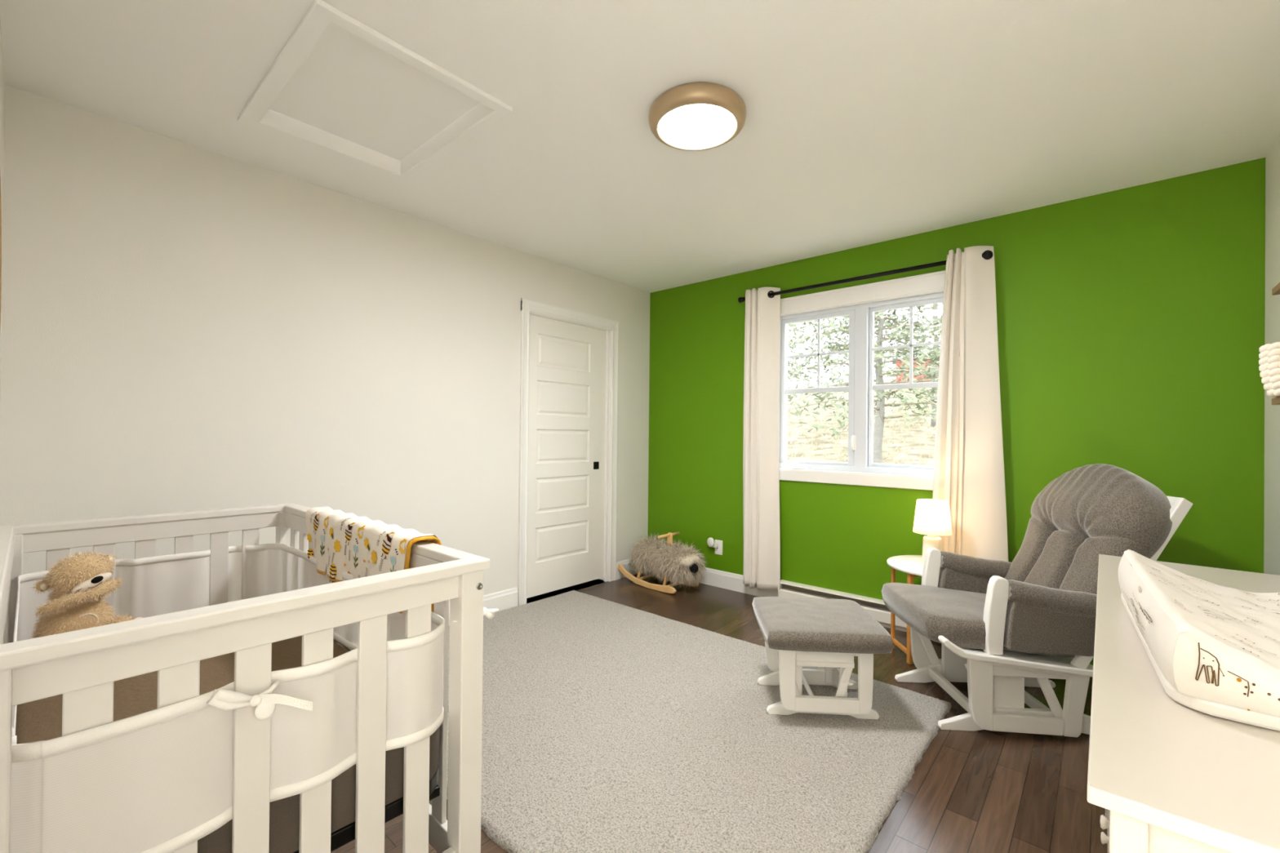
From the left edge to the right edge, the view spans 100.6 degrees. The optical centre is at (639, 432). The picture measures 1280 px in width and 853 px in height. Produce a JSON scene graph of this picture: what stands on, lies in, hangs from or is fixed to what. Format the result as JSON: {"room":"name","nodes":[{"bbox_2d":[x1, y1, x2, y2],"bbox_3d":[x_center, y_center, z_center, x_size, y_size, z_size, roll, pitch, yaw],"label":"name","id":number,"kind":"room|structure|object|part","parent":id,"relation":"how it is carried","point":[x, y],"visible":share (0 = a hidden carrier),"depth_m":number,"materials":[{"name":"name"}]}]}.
{"room":"bedroom","nodes":[
{"label":"bedroom","id":0,"kind":"room"},
{"bbox_2d":[0,18,5,404],"bbox_3d":[-1.027,-0.040,0.717,3.547,2.440,0.120,0,0,41],"label":"wall","id":1,"kind":"structure","parent":0,"point":[2,84],"depth_m":1.83,"materials":[{"name":"white paint"}]},
{"bbox_2d":[0,176,1,326],"bbox_3d":[-1.515,-0.382,1.240,0.612,0.612,0.018,0,0,41],"label":"round mirror","id":2,"kind":"object","parent":1,"relation":"attached to","point":[0,176],"visible":1,"depth_m":1.42,"materials":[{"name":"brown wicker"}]},
{"bbox_2d":[0,84,649,604],"bbox_3d":[-1.275,-0.019,3.356,0.300,2.460,3.766,0,0,41],"label":"wall","id":3,"kind":"structure","parent":0,"point":[185,327],"depth_m":2.50,"materials":[{"name":"white paint"}]},
{"bbox_2d":[448,558,644,625],"bbox_3d":[-1.128,1.122,3.292,0.015,0.140,3.646,0,0,41],"label":"baseboard","id":4,"kind":"structure","parent":3,"relation":"attached to","point":[506,599],"depth_m":3.56,"materials":[{"name":"white paint"}]},
{"bbox_2d":[526,314,606,598],"bbox_3d":[-0.547,0.169,4.017,0.038,1.995,0.792,0,0,41],"label":"door","id":5,"kind":"structure","parent":3,"relation":"in","point":[566,429],"depth_m":3.99,"materials":[{"name":"white paint"}]},
{"bbox_3d":[-0.347,0.262,4.223,0.008,0.060,0.057,0,0,41],"label":"handle","id":6,"kind":"part","parent":5,"relation":"part of","materials":[{"name":"black metal"}]},
{"bbox_2d":[517,297,618,605],"bbox_3d":[-0.548,0.142,4.032,0.135,2.119,0.956,0,0,41],"label":"trim","id":7,"kind":"structure","parent":3,"relation":"attached to","point":[528,307],"depth_m":4.07,"materials":[{"name":"white paint"}]},
{"bbox_2d":[0,0,1279,293],"bbox_3d":[0.252,-1.300,2.171,3.787,0.120,3.966,0,0,41],"label":"ceiling","id":8,"kind":"structure","parent":0,"point":[868,122],"depth_m":1.98,"materials":[{"name":"white paint"}]},
{"bbox_2d":[237,0,513,182],"bbox_3d":[-1.045,-1.294,2.081,0.897,0.118,0.677,0,0,41],"label":"attic hatch","id":9,"kind":"object","parent":8,"relation":"attached to","point":[340,87],"visible":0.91,"depth_m":2.07,"materials":[{"name":"white paint"}]},
{"bbox_3d":[-1.039,-1.311,2.081,0.782,0.015,0.562,0,0,41],"label":"hatch panel","id":10,"kind":"part","parent":9,"relation":"part of","materials":[{"name":"white paint"}]},
{"bbox_2d":[648,81,746,151],"bbox_3d":[0.221,-1.208,2.058,0.374,0.065,0.374,0,0,41],"label":"ceiling light","id":11,"kind":"object","parent":8,"relation":"attached to","point":[700,115],"visible":1,"depth_m":1.99,"materials":[{"name":"white glass"}]},
{"bbox_2d":[658,104,735,146],"bbox_3d":[0.220,-1.182,2.057,0.295,0.008,0.295,0,0,41],"label":"diffuser","id":12,"kind":"object","parent":11,"relation":"attached to","point":[680,125],"depth_m":2.04,"materials":[{"name":"white glass"}]},
{"bbox_2d":[330,572,1107,852],"bbox_3d":[0.226,1.250,2.159,3.787,0.100,3.966,0,0,41],"label":"floor","id":13,"kind":"structure","parent":0,"point":[983,791],"depth_m":1.86,"materials":[{"name":"brown wood"}]},
{"bbox_2d":[0,502,489,852],"bbox_3d":[-1.105,0.730,1.363,1.369,0.905,0.756,0,0,41],"label":"crib","id":14,"kind":"object","parent":13,"relation":"on","point":[83,666],"visible":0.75,"depth_m":1.02,"materials":[{"name":"white paint"}]},
{"bbox_3d":[-0.846,0.741,0.676,0.054,0.882,0.054,0,0,41],"label":"post","id":15,"kind":"part","parent":14,"relation":"part of","materials":[{"name":"white paint"}]},
{"bbox_3d":[-1.329,0.325,1.104,1.245,0.056,0.020,0,0,41],"label":"rail","id":16,"kind":"part","parent":14,"relation":"part of","materials":[{"name":"white paint"}]},
{"bbox_3d":[-1.821,0.735,1.528,0.054,0.882,0.054,0,0,41],"label":"post","id":17,"kind":"part","parent":14,"relation":"part of","materials":[{"name":"white paint"}]},
{"bbox_3d":[-1.591,0.326,1.790,0.022,0.056,0.638,0,0,41],"label":"rail","id":18,"kind":"part","parent":14,"relation":"part of","materials":[{"name":"white paint"}]},
{"bbox_2d":[15,635,439,852],"bbox_3d":[-1.107,0.691,1.361,1.266,0.126,0.656,0,0,41],"label":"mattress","id":19,"kind":"object","parent":14,"relation":"on","point":[39,720],"visible":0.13,"depth_m":1.15,"materials":[{"name":"fabric"}]},
{"bbox_2d":[29,551,142,638],"bbox_3d":[-1.532,0.485,1.476,0.194,0.312,0.210,0,0,34],"label":"teddy bear","id":20,"kind":"object","parent":19,"relation":"on","point":[80,583],"visible":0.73,"depth_m":1.44,"materials":[{"name":"brown"}]},
{"bbox_3d":[-0.615,0.331,0.936,0.022,0.056,0.638,0,0,41],"label":"rail","id":21,"kind":"part","parent":14,"relation":"part of","materials":[{"name":"white paint"}]},
{"bbox_3d":[-1.101,0.290,1.366,1.369,0.024,0.756,0,0,41],"label":"cap rail","id":22,"kind":"part","parent":14,"relation":"part of","materials":[{"name":"white paint"}]},
{"bbox_2d":[9,543,498,852],"bbox_3d":[-1.085,0.515,1.378,1.367,0.247,0.779,0,0,41],"label":"bumper cover","id":23,"kind":"object","parent":14,"relation":"attached to","point":[158,780],"visible":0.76,"depth_m":0.89,"materials":[{"name":"white fabric"}]},
{"bbox_3d":[-1.368,0.742,2.046,0.054,0.882,0.054,0,0,41],"label":"post","id":24,"kind":"part","parent":14,"relation":"part of","materials":[{"name":"white paint"}]},
{"bbox_3d":[-0.876,0.332,1.622,1.245,0.056,0.020,0,0,41],"label":"rail","id":25,"kind":"part","parent":14,"relation":"part of","materials":[{"name":"white paint"}]},
{"bbox_2d":[305,506,441,613],"bbox_3d":[-0.832,0.373,1.593,0.786,0.226,0.098,0,0,41],"label":"blanket","id":26,"kind":"object","parent":14,"relation":"hanging from","point":[360,547],"visible":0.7,"depth_m":1.55,"materials":[{"name":"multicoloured fabric"}]},
{"bbox_3d":[-0.883,0.951,1.619,1.245,0.070,0.020,0,0,41],"label":"rail","id":27,"kind":"part","parent":14,"relation":"part of","materials":[{"name":"white paint"}]},
{"bbox_3d":[-0.622,0.950,0.934,0.020,0.070,0.638,0,0,41],"label":"rail","id":28,"kind":"part","parent":14,"relation":"part of","materials":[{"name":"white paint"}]},
{"bbox_3d":[-0.393,0.748,1.194,0.054,0.882,0.054,0,0,41],"label":"post","id":29,"kind":"part","parent":14,"relation":"part of","materials":[{"name":"white paint"}]},
{"bbox_2d":[617,531,707,593],"bbox_3d":[0.191,0.997,4.196,0.803,0.425,0.387,0,0,45],"label":"toy","id":30,"kind":"object","parent":13,"relation":"on","point":[676,563],"visible":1,"depth_m":4.07,"materials":[{"name":"beige fur"}]},
{"bbox_3d":[-0.003,1.120,4.263,0.024,0.114,0.062,0,0,45],"label":"leg","id":31,"kind":"part","parent":30,"relation":"part of","materials":[{"name":"brown wood"}]},
{"bbox_3d":[0.196,1.121,4.067,0.024,0.114,0.062,0,0,45],"label":"leg","id":32,"kind":"part","parent":30,"relation":"part of","materials":[{"name":"brown wood"}]},
{"bbox_3d":[0.234,0.857,4.160,0.044,0.145,0.024,0,0,45],"label":"handle post","id":33,"kind":"part","parent":30,"relation":"part of","materials":[{"name":"brown wood"}]},
{"bbox_2d":[446,590,951,852],"bbox_3d":[-0.146,1.183,2.496,2.498,0.028,1.806,0,0,41],"label":"area rug","id":34,"kind":"object","parent":13,"relation":"on","point":[608,726],"visible":0.77,"depth_m":2.00,"materials":[{"name":"grey carpet"}]},
{"bbox_2d":[751,596,893,719],"bbox_3d":[0.774,0.984,2.348,0.500,0.396,0.490,1,0,4],"label":"ottoman","id":35,"kind":"object","parent":34,"relation":"on","point":[808,642],"visible":1,"depth_m":2.18,"materials":[{"name":"grey fabric"}]},
{"bbox_3d":[0.630,1.014,2.538,0.066,0.250,0.022,1,0,4],"label":"post","id":36,"kind":"part","parent":35,"relation":"part of","materials":[{"name":"white paint"}]},
{"bbox_3d":[0.653,1.037,2.507,0.085,0.198,0.014,1,0,4],"label":"swing arm","id":37,"kind":"part","parent":35,"relation":"part of","materials":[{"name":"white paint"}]},
{"bbox_3d":[0.603,1.012,2.181,0.066,0.250,0.022,1,0,4],"label":"post","id":38,"kind":"part","parent":35,"relation":"part of","materials":[{"name":"white paint"}]},
{"bbox_3d":[0.630,1.035,2.208,0.085,0.198,0.014,1,0,4],"label":"swing arm","id":39,"kind":"part","parent":35,"relation":"part of","materials":[{"name":"white paint"}]},
{"bbox_3d":[0.788,1.113,2.526,0.255,0.057,0.020,1,0,4],"label":"rail","id":40,"kind":"part","parent":35,"relation":"part of","materials":[{"name":"white paint"}]},
{"bbox_2d":[751,596,893,653],"bbox_3d":[0.775,0.834,2.349,0.500,0.096,0.490,1,0,4],"label":"cushion","id":41,"kind":"object","parent":35,"relation":"on","point":[786,624],"depth_m":2.18,"materials":[{"name":"grey fabric"}]},
{"bbox_3d":[0.761,1.111,2.169,0.255,0.057,0.020,1,0,4],"label":"rail","id":42,"kind":"part","parent":35,"relation":"part of","materials":[{"name":"white paint"}]},
{"bbox_3d":[0.763,0.897,2.170,0.255,0.017,0.020,1,0,4],"label":"rail","id":43,"kind":"part","parent":35,"relation":"part of","materials":[{"name":"white paint"}]},
{"bbox_3d":[0.942,1.018,2.515,0.057,0.252,0.022,1,0,4],"label":"post","id":44,"kind":"part","parent":35,"relation":"part of","materials":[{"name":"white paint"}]},
{"bbox_3d":[0.840,1.037,2.192,0.085,0.198,0.014,1,0,4],"label":"swing arm","id":45,"kind":"part","parent":35,"relation":"part of","materials":[{"name":"white paint"}]},
{"bbox_3d":[0.915,1.016,2.158,0.057,0.252,0.022,1,0,4],"label":"post","id":46,"kind":"part","parent":35,"relation":"part of","materials":[{"name":"white paint"}]},
{"bbox_2d":[886,555,923,664],"bbox_3d":[1.616,0.970,2.893,0.500,0.495,0.500,0,0,41],"label":"side table","id":47,"kind":"object","parent":13,"relation":"on","point":[912,565],"visible":0.38,"depth_m":2.90,"materials":[{"name":"white wood"}]},
{"bbox_3d":[1.425,0.977,2.994,0.018,0.477,0.018,1,0,-12],"label":"leg","id":48,"kind":"part","parent":47,"relation":"part of","materials":[{"name":"orange wood"}]},
{"bbox_3d":[1.421,0.976,2.796,0.024,0.477,0.024,1,0,-12],"label":"leg","id":49,"kind":"part","parent":47,"relation":"part of","materials":[{"name":"orange wood"}]},
{"bbox_2d":[912,498,952,564],"bbox_3d":[1.588,0.546,2.888,0.190,0.352,0.190,0,0,41],"label":"table lamp","id":50,"kind":"object","parent":47,"relation":"on","point":[932,519],"visible":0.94,"depth_m":2.83,"materials":[{"name":"beige ceramic"}]},
{"bbox_3d":[1.589,0.458,2.888,0.188,0.172,0.188,0,0,41],"label":"lamp shade","id":51,"kind":"part","parent":50,"relation":"part of","materials":[{"name":"fabric"}]},
{"bbox_2d":[881,463,1192,737],"bbox_3d":[1.658,0.675,2.360,0.997,1.081,0.616,1,0,4],"label":"glider chair","id":52,"kind":"object","parent":13,"relation":"on","point":[1002,628],"visible":0.9,"depth_m":2.14,"materials":[{"name":"grey fabric"}]},
{"bbox_3d":[1.385,1.041,2.633,0.090,0.289,0.024,1,0,4],"label":"post","id":53,"kind":"part","parent":52,"relation":"part of","materials":[{"name":"white paint"}]},
{"bbox_3d":[1.413,1.054,2.598,0.138,0.249,0.016,1,0,4],"label":"swing arm","id":54,"kind":"part","parent":52,"relation":"part of","materials":[{"name":"white paint"}]},
{"bbox_3d":[1.444,0.727,2.638,0.087,0.305,0.038,1,0,4],"label":"arm post","id":55,"kind":"part","parent":52,"relation":"part of","materials":[{"name":"white paint"}]},
{"bbox_3d":[1.398,1.158,2.373,0.024,0.040,0.400,1,0,4],"label":"cross rail","id":56,"kind":"part","parent":52,"relation":"part of","materials":[{"name":"white paint"}]},
{"bbox_2d":[881,582,1075,657],"bbox_3d":[1.492,0.820,2.369,0.668,0.181,0.552,1,0,4],"label":"seat cushion","id":57,"kind":"object","parent":52,"relation":"on","point":[954,612],"depth_m":2.18,"materials":[{"name":"grey fabric"}]},
{"bbox_3d":[1.353,1.038,2.118,0.090,0.289,0.024,1,0,4],"label":"post","id":58,"kind":"part","parent":52,"relation":"part of","materials":[{"name":"white paint"}]},
{"bbox_3d":[1.385,1.051,2.149,0.138,0.249,0.016,1,0,4],"label":"swing arm","id":59,"kind":"part","parent":52,"relation":"part of","materials":[{"name":"white paint"}]},
{"bbox_3d":[1.411,0.724,2.109,0.087,0.305,0.038,1,0,4],"label":"arm post","id":60,"kind":"part","parent":52,"relation":"part of","materials":[{"name":"white paint"}]},
{"bbox_3d":[1.531,1.155,2.107,0.272,0.072,0.022,1,0,4],"label":"rail","id":61,"kind":"part","parent":52,"relation":"part of","materials":[{"name":"white paint"}]},
{"bbox_3d":[1.547,0.950,2.127,0.296,0.057,0.024,1,0,4],"label":"rail","id":62,"kind":"part","parent":52,"relation":"part of","materials":[{"name":"white paint"}]},
{"bbox_3d":[1.546,0.928,2.107,0.296,0.066,0.022,1,0,4],"label":"rail","id":63,"kind":"part","parent":52,"relation":"part of","materials":[{"name":"white paint"}]},
{"bbox_3d":[1.697,1.165,2.355,0.024,0.040,0.400,1,0,4],"label":"cross rail","id":64,"kind":"part","parent":52,"relation":"part of","materials":[{"name":"white paint"}]},
{"bbox_3d":[1.644,1.054,2.133,0.138,0.249,0.016,1,0,4],"label":"swing arm","id":65,"kind":"part","parent":52,"relation":"part of","materials":[{"name":"white paint"}]},
{"bbox_3d":[1.715,1.069,2.096,0.096,0.257,0.024,1,0,4],"label":"post","id":66,"kind":"part","parent":52,"relation":"part of","materials":[{"name":"white paint"}]},
{"bbox_2d":[1004,463,1172,594],"bbox_3d":[1.944,0.466,2.343,0.427,0.659,0.612,1,0,4],"label":"cushion","id":67,"kind":"object","parent":52,"relation":"on","point":[1087,512],"depth_m":2.22,"materials":[{"name":"grey fabric"}]},
{"bbox_3d":[1.915,0.593,2.074,0.434,0.683,0.026,1,0,4],"label":"post","id":68,"kind":"part","parent":52,"relation":"part of","materials":[{"name":"white paint"}]},
{"bbox_3d":[2.119,0.290,2.333,0.051,0.067,0.540,1,0,4],"label":"rail","id":69,"kind":"part","parent":52,"relation":"part of","materials":[{"name":"white paint"}]},
{"bbox_2d":[1087,554,1279,852],"bbox_3d":[1.166,0.793,0.961,0.523,0.820,1.518,0,0,41],"label":"dresser","id":70,"kind":"object","parent":13,"relation":"on","point":[1167,775],"visible":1,"depth_m":0.61,"materials":[{"name":"beige paint"}]},
{"bbox_3d":[0.632,0.530,0.721,0.012,0.018,0.018,0,0,41],"label":"knob","id":71,"kind":"part","parent":70,"relation":"part of","materials":[{"name":"beige paint"}]},
{"bbox_3d":[0.859,0.749,0.982,0.012,0.018,0.018,0,0,41],"label":"knob","id":72,"kind":"part","parent":70,"relation":"part of","materials":[{"name":"beige paint"}]},
{"bbox_3d":[1.229,0.971,1.383,0.020,0.210,0.695,0,0,41],"label":"drawer","id":73,"kind":"part","parent":70,"relation":"part of","materials":[{"name":"beige paint"}]},
{"bbox_3d":[0.514,0.794,0.562,0.030,0.802,0.035,0,0,41],"label":"leg","id":74,"kind":"part","parent":70,"relation":"part of","materials":[{"name":"beige paint"}]},
{"bbox_3d":[0.692,0.745,0.405,0.461,0.702,0.012,0,0,41],"label":"panel","id":75,"kind":"part","parent":70,"relation":"part of","materials":[{"name":"beige paint"}]},
{"bbox_2d":[1118,549,1279,731],"bbox_3d":[1.088,0.322,0.862,0.435,0.118,0.675,0,0,37],"label":"changing pad","id":76,"kind":"object","parent":70,"relation":"on","point":[1214,650],"visible":1,"depth_m":0.76,"materials":[{"name":"beige fabric"}]},
{"bbox_2d":[648,157,1265,665],"bbox_3d":[1.478,-0.001,3.582,3.787,2.440,0.200,0,0,41],"label":"wall","id":77,"kind":"structure","parent":0,"point":[1131,321],"depth_m":2.79,"materials":[{"name":"green paint"}]},
{"bbox_2d":[648,567,777,596],"bbox_3d":[0.539,1.148,4.245,1.270,0.130,0.015,0,0,41],"label":"baseboard","id":78,"kind":"structure","parent":77,"relation":"attached to","point":[717,578],"depth_m":4.10,"materials":[{"name":"white paint"}]},
{"bbox_2d":[715,539,722,555],"bbox_3d":[0.619,0.904,4.183,0.070,0.114,0.008,0,0,41],"label":"wall outlet","id":79,"kind":"object","parent":77,"relation":"attached to","point":[718,550],"visible":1,"depth_m":4.17,"materials":[{"name":"white plastic"}]},
{"bbox_2d":[706,537,718,547],"bbox_3d":[0.565,0.865,4.181,0.079,0.080,0.065,0,0,41],"label":"night light","id":80,"kind":"object","parent":79,"relation":"attached to","point":[710,542],"visible":1,"depth_m":4.16,"materials":[{"name":"white plastic"}]},
{"bbox_2d":[777,579,906,631],"bbox_3d":[1.573,1.141,3.308,1.516,0.156,0.066,0,0,41],"label":"baseboard heater","id":81,"kind":"object","parent":77,"relation":"attached to","point":[877,608],"visible":0.17,"depth_m":3.51,"materials":[{"name":"white metal"}]},
{"bbox_2d":[781,583,890,612],"bbox_3d":[1.579,1.129,3.315,1.492,0.119,0.044,0,0,41],"label":"grille","id":82,"kind":"object","parent":81,"relation":"attached to","point":[788,590],"depth_m":3.58,"materials":[{"name":"white metal"}]},
{"bbox_2d":[778,270,945,490],"bbox_3d":[1.452,-0.308,3.539,1.440,1.307,0.146,0,0,41],"label":"window","id":83,"kind":"structure","parent":77,"relation":"in","point":[860,303],"depth_m":3.53,"materials":[{"name":"white paint"}]},
{"bbox_3d":[1.254,-0.300,3.767,0.540,1.065,0.053,0,0,41],"label":"sash","id":84,"kind":"part","parent":83,"relation":"part of","materials":[{"name":"white plastic"}]},
{"bbox_3d":[1.422,0.069,3.550,0.025,0.101,0.044,0,0,41],"label":"lock lever","id":85,"kind":"part","parent":83,"relation":"part of","materials":[{"name":"white plastic"}]},
{"bbox_3d":[1.721,-0.302,3.372,0.510,1.055,0.033,0,0,41],"label":"sash","id":86,"kind":"part","parent":83,"relation":"part of","materials":[{"name":"white plastic"}]},
{"bbox_2d":[737,250,991,302],"bbox_3d":[1.365,-0.988,3.489,1.586,0.060,0.111,0,0,41],"label":"curtain rod","id":87,"kind":"object","parent":77,"relation":"attached to","point":[988,254],"visible":0.59,"depth_m":3.38,"materials":[{"name":"black metal"}]},
{"bbox_2d":[742,286,780,590],"bbox_3d":[0.872,0.042,3.839,0.288,2.176,0.074,0,0,34],"label":"curtain","id":88,"kind":"object","parent":87,"relation":"hanging from","point":[761,475],"visible":0.99,"depth_m":3.82,"materials":[{"name":"beige fabric"}]},
{"bbox_3d":[1.342,-0.989,3.463,1.510,0.025,0.025,0,0,41],"label":"rod","id":89,"kind":"part","parent":87,"relation":"part of","materials":[{"name":"black metal"}]},
{"bbox_2d":[932,245,1008,561],"bbox_3d":[1.842,0.043,2.986,0.403,2.166,0.070,0,0,36],"label":"curtain","id":90,"kind":"object","parent":87,"relation":"hanging from","point":[969,474],"visible":0.78,"depth_m":2.97,"materials":[{"name":"beige fabric"}]},
{"bbox_2d":[1263,133,1279,575],"bbox_3d":[1.553,-0.013,0.882,0.120,2.440,3.766,0,0,41],"label":"wall","id":91,"kind":"structure","parent":0,"point":[1272,412],"depth_m":2.24,"materials":[{"name":"white paint"}]},
{"bbox_2d":[1271,282,1279,295],"bbox_3d":[1.686,-0.432,1.234,0.147,0.020,0.900,0,0,41],"label":"wall shelf","id":92,"kind":"object","parent":91,"relation":"attached to","point":[1276,290],"visible":1,"depth_m":1.59,"materials":[{"name":"brown wood"}]},
{"bbox_2d":[1271,396,1279,404],"bbox_3d":[1.683,-0.098,1.233,0.147,0.020,0.900,0,0,41],"label":"wall shelf","id":93,"kind":"object","parent":91,"relation":"attached to","point":[1276,401],"visible":1,"depth_m":1.58,"materials":[{"name":"brown wood"}]},
{"bbox_2d":[1258,342,1279,397],"bbox_3d":[1.903,-0.181,1.512,0.186,0.154,0.187,0,0,41],"label":"basket","id":94,"kind":"object","parent":93,"relation":"on","point":[1269,355],"visible":1,"depth_m":1.53,"materials":[{"name":"beige fabric"}]},
{"label":"outside","id":95,"kind":"structure","parent":0,"visible":0},
{"bbox_2d":[786,378,935,469],"bbox_3d":[4.847,-0.938,40.503,110.000,7.016,59.000,0,0,41],"label":"ground","id":96,"kind":"structure","parent":95,"point":[799,439],"depth_m":17.18,"materials":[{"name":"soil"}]},
{"bbox_2d":[787,331,813,394],"bbox_3d":[5.553,-5.173,24.825,6.029,9.008,5.615,1,0,-2],"label":"pine tree","id":97,"kind":"object","parent":96,"relation":"on","point":[790,331],"visible":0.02,"depth_m":24.03,"materials":[{"name":"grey plant"}]},
{"bbox_2d":[787,319,841,385],"bbox_3d":[3.248,-2.131,12.980,4.651,6.509,4.530,1,0,-2],"label":"pine tree","id":98,"kind":"object","parent":96,"relation":"on","point":[792,348],"visible":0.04,"depth_m":13.06,"materials":[{"name":"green plant"}]},
{"bbox_2d":[787,317,845,386],"bbox_3d":[4.610,-3.071,19.339,5.497,6.509,5.544,1,0,-31],"label":"pine tree","id":99,"kind":"object","parent":96,"relation":"on","point":[795,337],"visible":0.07,"depth_m":18.99,"materials":[{"name":"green plant"}]},
{"bbox_2d":[787,302,942,463],"bbox_3d":[4.296,-1.064,8.956,5.080,5.232,5.130,1,0,6],"label":"pine tree","id":100,"kind":"object","parent":96,"relation":"on","point":[911,397],"visible":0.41,"depth_m":8.90,"materials":[{"name":"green plant"}]},
{"bbox_2d":[789,303,942,378],"bbox_3d":[6.127,-3.214,14.325,5.620,7.508,4.765,0,0,41],"label":"pine tree","id":101,"kind":"object","parent":96,"relation":"on","point":[918,308],"visible":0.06,"depth_m":14.70,"materials":[{"name":"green plant"}]},
{"bbox_2d":[873,303,942,426],"bbox_3d":[10.412,-3.836,17.528,6.557,7.508,5.385,0,0,41],"label":"pine tree","id":102,"kind":"object","parent":96,"relation":"on","point":[935,314],"visible":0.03,"depth_m":17.49,"materials":[{"name":"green plant"}]},
{"bbox_2d":[892,346,940,382],"bbox_3d":[19.080,-4.527,35.944,3.600,2.520,2.900,0,0,24],"label":"outbuilding","id":103,"kind":"structure","parent":96,"relation":"on","point":[901,357],"depth_m":35.30,"materials":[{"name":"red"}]}
]}

